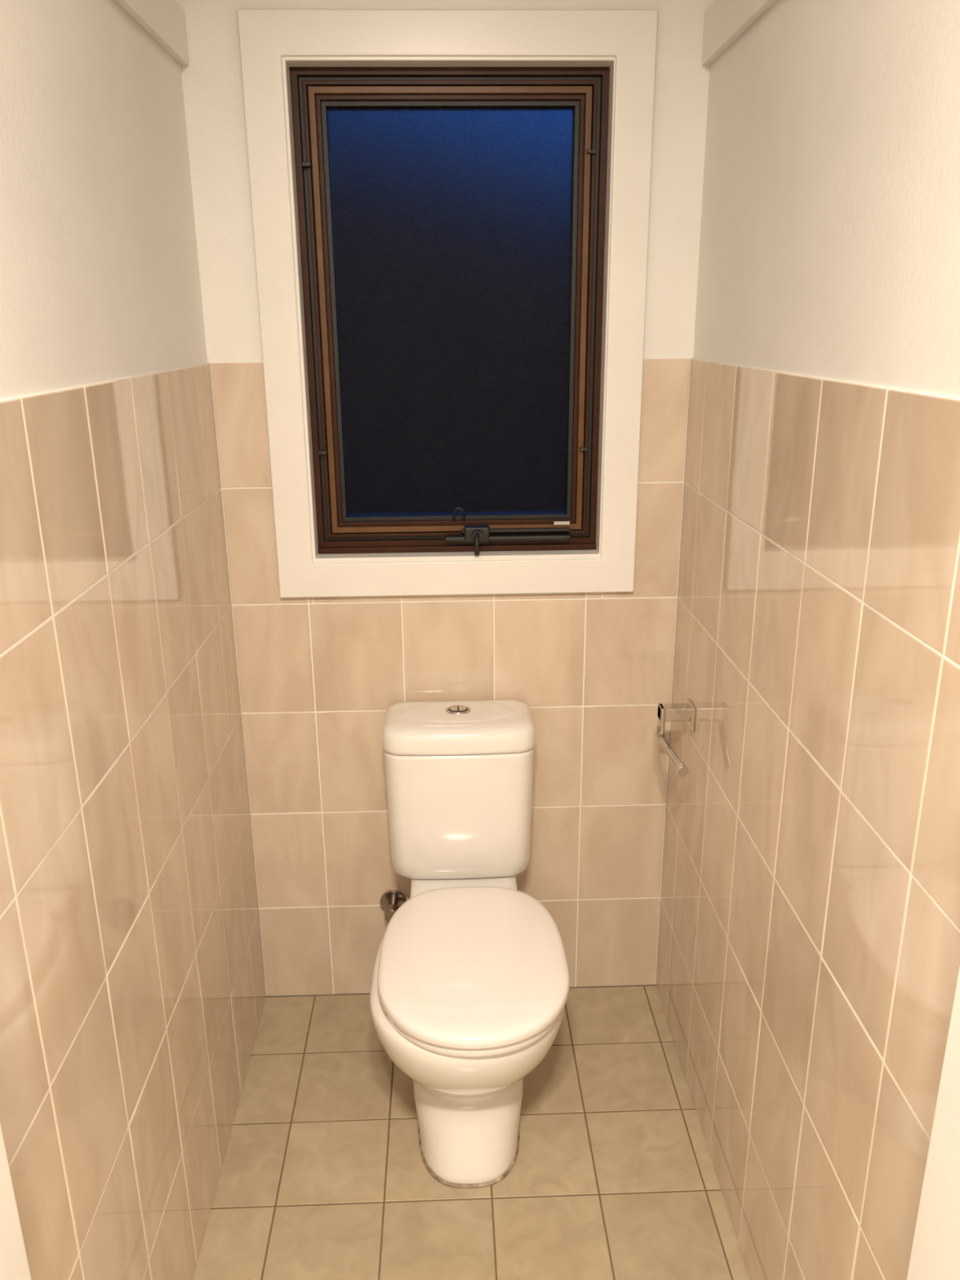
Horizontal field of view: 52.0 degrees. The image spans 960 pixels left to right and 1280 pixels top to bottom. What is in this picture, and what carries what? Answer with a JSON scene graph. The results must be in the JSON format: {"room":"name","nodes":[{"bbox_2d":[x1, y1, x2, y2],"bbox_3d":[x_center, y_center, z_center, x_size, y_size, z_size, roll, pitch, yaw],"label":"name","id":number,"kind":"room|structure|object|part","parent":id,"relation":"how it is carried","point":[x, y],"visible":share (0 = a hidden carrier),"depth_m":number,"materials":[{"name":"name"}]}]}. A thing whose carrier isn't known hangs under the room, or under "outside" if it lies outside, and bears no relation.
{"room":"bathroom","nodes":[
{"label":"bathroom","id":0,"kind":"room"},
{"bbox_2d":[0,0,266,1279],"bbox_3d":[-0.564,-0.072,1.421,0.101,2.450,1.353,-1,18,-2],"label":"wall","id":1,"kind":"structure","parent":0,"point":[133,993],"depth_m":1.36,"materials":[{"name":"tile"}]},
{"bbox_2d":[114,0,189,65],"bbox_3d":[-0.521,-0.914,1.225,0.018,0.088,1.205,-1,18,-2],"label":"batten","id":2,"kind":"object","parent":1,"relation":"attached to","point":[164,20],"visible":1,"depth_m":1.66,"materials":[{"name":"paint"}]},
{"bbox_2d":[175,0,713,995],"bbox_3d":[-0.056,-0.304,2.122,1.171,2.450,0.101,-1,18,-2],"label":"wall","id":3,"kind":"structure","parent":0,"point":[318,677],"depth_m":2.18,"materials":[{"name":"tile"}]},
{"bbox_2d":[301,161,311,168],"bbox_3d":[-0.334,-0.917,1.898,0.018,0.008,0.020,-1,18,-2],"label":"clip","id":4,"kind":"object","parent":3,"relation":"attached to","point":[304,164],"visible":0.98,"depth_m":1.89,"materials":[{"name":"black metal"}]},
{"bbox_2d":[318,449,328,454],"bbox_3d":[-0.330,-0.395,2.068,0.018,0.008,0.020,-1,18,-2],"label":"clip","id":5,"kind":"object","parent":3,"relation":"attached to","point":[320,451],"visible":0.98,"depth_m":2.06,"materials":[{"name":"black metal"}]},
{"bbox_2d":[379,889,406,922],"bbox_3d":[-0.182,0.583,2.319,0.115,0.182,0.066,-1,18,-2],"label":"valve","id":6,"kind":"object","parent":3,"relation":"attached to","point":[391,900],"visible":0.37,"depth_m":2.35,"materials":[{"name":"silver metal"}]},
{"bbox_3d":[-0.207,0.646,2.317,0.042,0.042,0.022,-1,18,-2],"label":"handle","id":7,"kind":"part","parent":6,"relation":"part of","materials":[{"name":"silver metal"}]},
{"bbox_3d":[-0.208,0.637,2.344,0.022,0.022,0.040,-1,18,-2],"label":"stem","id":8,"kind":"part","parent":6,"relation":"part of","materials":[{"name":"silver metal"}]},
{"bbox_2d":[236,8,657,597],"bbox_3d":[-0.052,-0.623,1.959,0.762,1.098,0.025,-1,18,-2],"label":"trim","id":9,"kind":"structure","parent":3,"relation":"attached to","point":[266,36],"depth_m":1.90,"materials":[{"name":"paint"}]},
{"bbox_2d":[281,56,615,563],"bbox_3d":[-0.052,-0.640,2.006,0.630,0.959,0.112,-1,18,-2],"label":"lining","id":10,"kind":"object","parent":3,"relation":"attached to","point":[287,62],"visible":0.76,"depth_m":1.92,"materials":[{"name":"paint"}]},
{"bbox_2d":[289,66,609,547],"bbox_3d":[-0.053,-0.652,2.025,0.603,0.920,0.061,-1,18,-2],"label":"frame","id":11,"kind":"object","parent":10,"relation":"attached to","point":[295,72],"visible":0.76,"depth_m":1.95,"materials":[{"name":"brown wood"}]},
{"bbox_2d":[297,76,601,540],"bbox_3d":[-0.053,-0.654,2.030,0.577,0.894,0.049,-1,18,-2],"label":"fixed frame lip","id":12,"kind":"object","parent":11,"relation":"attached to","point":[300,78],"visible":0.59,"depth_m":1.97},
{"bbox_2d":[302,80,598,555],"bbox_3d":[-0.052,-0.628,1.999,0.561,0.907,0.124,-1,18,-2],"label":"window","id":13,"kind":"structure","parent":3,"relation":"in","point":[587,91],"depth_m":1.97,"materials":[{"name":"brown wood"}]},
{"bbox_2d":[320,100,579,521],"bbox_3d":[-0.054,-0.655,2.033,0.497,0.814,0.043,-1,18,-2],"label":"glazing rubber","id":14,"kind":"object","parent":13,"relation":"attached to","point":[324,104],"visible":0.79,"depth_m":1.98,"materials":[{"name":"black rubber"}]},
{"bbox_2d":[326,106,573,515],"bbox_3d":[-0.053,-0.653,2.028,0.488,0.805,0.005,-1,18,-2],"label":"glass","id":15,"kind":"object","parent":14,"relation":"in","point":[451,226],"visible":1,"depth_m":2.02,"materials":[{"name":"glass"}]},
{"bbox_3d":[-0.053,-0.653,2.028,0.515,0.832,0.053,-1,18,-2],"label":"sash","id":16,"kind":"part","parent":13,"relation":"part of","materials":[{"name":"brown wood"}]},
{"bbox_3d":[-0.053,-0.652,2.025,0.561,0.878,0.059,-1,18,-2],"label":"sash","id":17,"kind":"part","parent":13,"relation":"part of","materials":[{"name":"grey metal"}]},
{"bbox_2d":[306,85,593,533],"bbox_3d":[-0.053,-0.653,2.029,0.545,0.862,0.051,-1,18,-2],"label":"bead","id":18,"kind":"object","parent":13,"relation":"attached to","point":[307,86],"visible":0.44,"depth_m":1.99,"materials":[{"name":"black rubber"}]},
{"bbox_2d":[452,506,465,521],"bbox_3d":[-0.046,-0.270,2.110,0.029,0.033,0.017,-1,18,-2],"label":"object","id":19,"kind":"object","parent":13,"relation":"attached to","point":[455,509],"visible":1,"depth_m":2.10,"materials":[{"name":"black metal"}]},
{"bbox_2d":[463,524,489,543],"bbox_3d":[-0.007,-0.228,2.116,0.055,0.036,0.030,-1,18,-2],"label":"winder mount","id":20,"kind":"object","parent":13,"relation":"attached to","point":[468,529],"visible":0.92,"depth_m":2.10,"materials":[{"name":"grey metal"}]},
{"bbox_3d":[-0.006,-0.204,2.084,0.010,0.046,0.021,2,18,7],"label":"winder handle","id":21,"kind":"part","parent":13,"relation":"part of","materials":[{"name":"black metal"}]},
{"bbox_3d":[0.078,-0.237,2.123,0.235,0.008,0.014,-1,18,-2],"label":"winder arm","id":22,"kind":"part","parent":13,"relation":"part of","materials":[{"name":"black metal"}]},
{"bbox_2d":[553,520,569,524],"bbox_3d":[0.177,-0.253,2.128,0.034,0.007,0.002,-1,18,-2],"label":"sticker","id":23,"kind":"object","parent":13,"relation":"attached to","point":[555,522],"visible":1,"depth_m":2.13,"materials":[{"name":"grey"}]},
{"bbox_2d":[579,446,588,451],"bbox_3d":[0.220,-0.405,2.085,0.018,0.008,0.020,-1,18,-2],"label":"clip","id":24,"kind":"object","parent":13,"relation":"attached to","point":[585,449],"visible":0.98,"depth_m":2.08,"materials":[{"name":"black metal"}]},
{"bbox_2d":[586,149,595,155],"bbox_3d":[0.215,-0.947,1.909,0.018,0.008,0.020,-1,18,-2],"label":"clip","id":25,"kind":"object","parent":13,"relation":"attached to","point":[593,151],"visible":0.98,"depth_m":1.90,"materials":[{"name":"black metal"}]},
{"bbox_2d":[318,543,595,554],"bbox_3d":[-0.050,-0.208,2.165,0.602,0.012,0.069,-1,18,-2],"label":"sill","id":26,"kind":"structure","parent":3,"relation":"attached to","point":[546,546],"depth_m":2.13,"materials":[{"name":"brown wood"}]},
{"bbox_2d":[192,983,750,1279],"bbox_3d":[0.030,1.433,0.902,2.400,0.100,3.500,-1,18,-2],"label":"floor","id":27,"kind":"structure","parent":0,"point":[324,1175],"depth_m":1.93,"materials":[{"name":"brown tile"}]},
{"bbox_2d":[369,699,569,1188],"bbox_3d":[-0.026,0.607,1.996,0.374,0.794,0.693,-1,18,-2],"label":"toilet","id":28,"kind":"object","parent":27,"relation":"on","point":[470,985],"visible":1,"depth_m":1.93,"materials":[{"name":"white ceramic"}]},
{"bbox_3d":[-0.046,0.184,2.120,0.323,0.056,0.192,-1,18,-2],"label":"cistern lid","id":29,"kind":"part","parent":28,"relation":"part of","materials":[{"name":"white ceramic"}]},
{"bbox_3d":[-0.014,0.604,1.881,0.357,0.032,0.477,-1,18,-2],"label":"seat lid","id":30,"kind":"part","parent":28,"relation":"part of","materials":[{"name":"white plastic"}]},
{"bbox_3d":[-0.014,0.632,1.888,0.341,0.020,0.456,-1,18,-2],"label":"seat","id":31,"kind":"part","parent":28,"relation":"part of","materials":[{"name":"white plastic"}]},
{"bbox_2d":[471,528,483,542],"bbox_3d":[-0.005,-0.222,2.094,0.024,0.024,0.020,-1,18,-2],"label":"hub","id":32,"kind":"object","parent":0,"point":[481,537],"depth_m":2.08,"materials":[{"name":"grey metal"}]},
{"bbox_2d":[656,0,959,1279],"bbox_3d":[0.505,-0.092,1.454,0.101,2.450,1.353,-1,18,-2],"label":"wall","id":33,"kind":"structure","parent":0,"point":[808,956],"depth_m":1.34,"materials":[{"name":"tile"}]},
{"bbox_2d":[656,699,696,777],"bbox_3d":[0.406,0.197,1.996,0.073,0.101,0.163,-1,18,-2],"label":"toilet roll holder","id":34,"kind":"object","parent":33,"relation":"attached to","point":[683,712],"visible":1,"depth_m":2.02,"materials":[{"name":"silver metal"}]},
{"bbox_3d":[0.376,0.163,2.041,0.010,0.056,0.036,-1,18,-2],"label":"drop plate","id":35,"kind":"part","parent":34,"relation":"part of","materials":[{"name":"silver metal"}]},
{"bbox_3d":[0.387,0.219,1.998,0.018,0.051,0.135,-4,18,-9],"label":"arm","id":36,"kind":"part","parent":34,"relation":"part of","materials":[{"name":"silver metal"}]},
{"bbox_3d":[0.437,0.157,2.042,0.008,0.054,0.054,-1,18,-2],"label":"wall plate","id":37,"kind":"part","parent":34,"relation":"part of","materials":[{"name":"silver metal"}]},
{"bbox_2d":[702,0,777,65],"bbox_3d":[0.443,-0.932,1.256,0.018,0.088,1.205,-1,18,-2],"label":"batten","id":38,"kind":"object","parent":33,"relation":"attached to","point":[725,21],"visible":1,"depth_m":1.68,"materials":[{"name":"paint"}]},
{"bbox_3d":[0.011,0.143,0.748,2.200,2.450,0.100,-1,18,-2],"label":"wall","id":39,"kind":"structure","parent":0,"visible":0},
{"bbox_2d":[0,1124,31,1279],"bbox_3d":[-0.445,0.152,0.732,0.020,2.450,0.127,-1,18,-2],"label":"door frame","id":40,"kind":"structure","parent":39,"relation":"attached to","point":[14,1264],"depth_m":0.90,"materials":[{"name":"paint"}]},
{"bbox_2d":[906,965,959,1279],"bbox_3d":[0.438,0.135,0.760,0.020,2.450,0.127,-1,18,-2],"label":"door frame","id":41,"kind":"structure","parent":39,"relation":"attached to","point":[935,1247],"depth_m":0.91,"materials":[{"name":"paint"}]}
]}

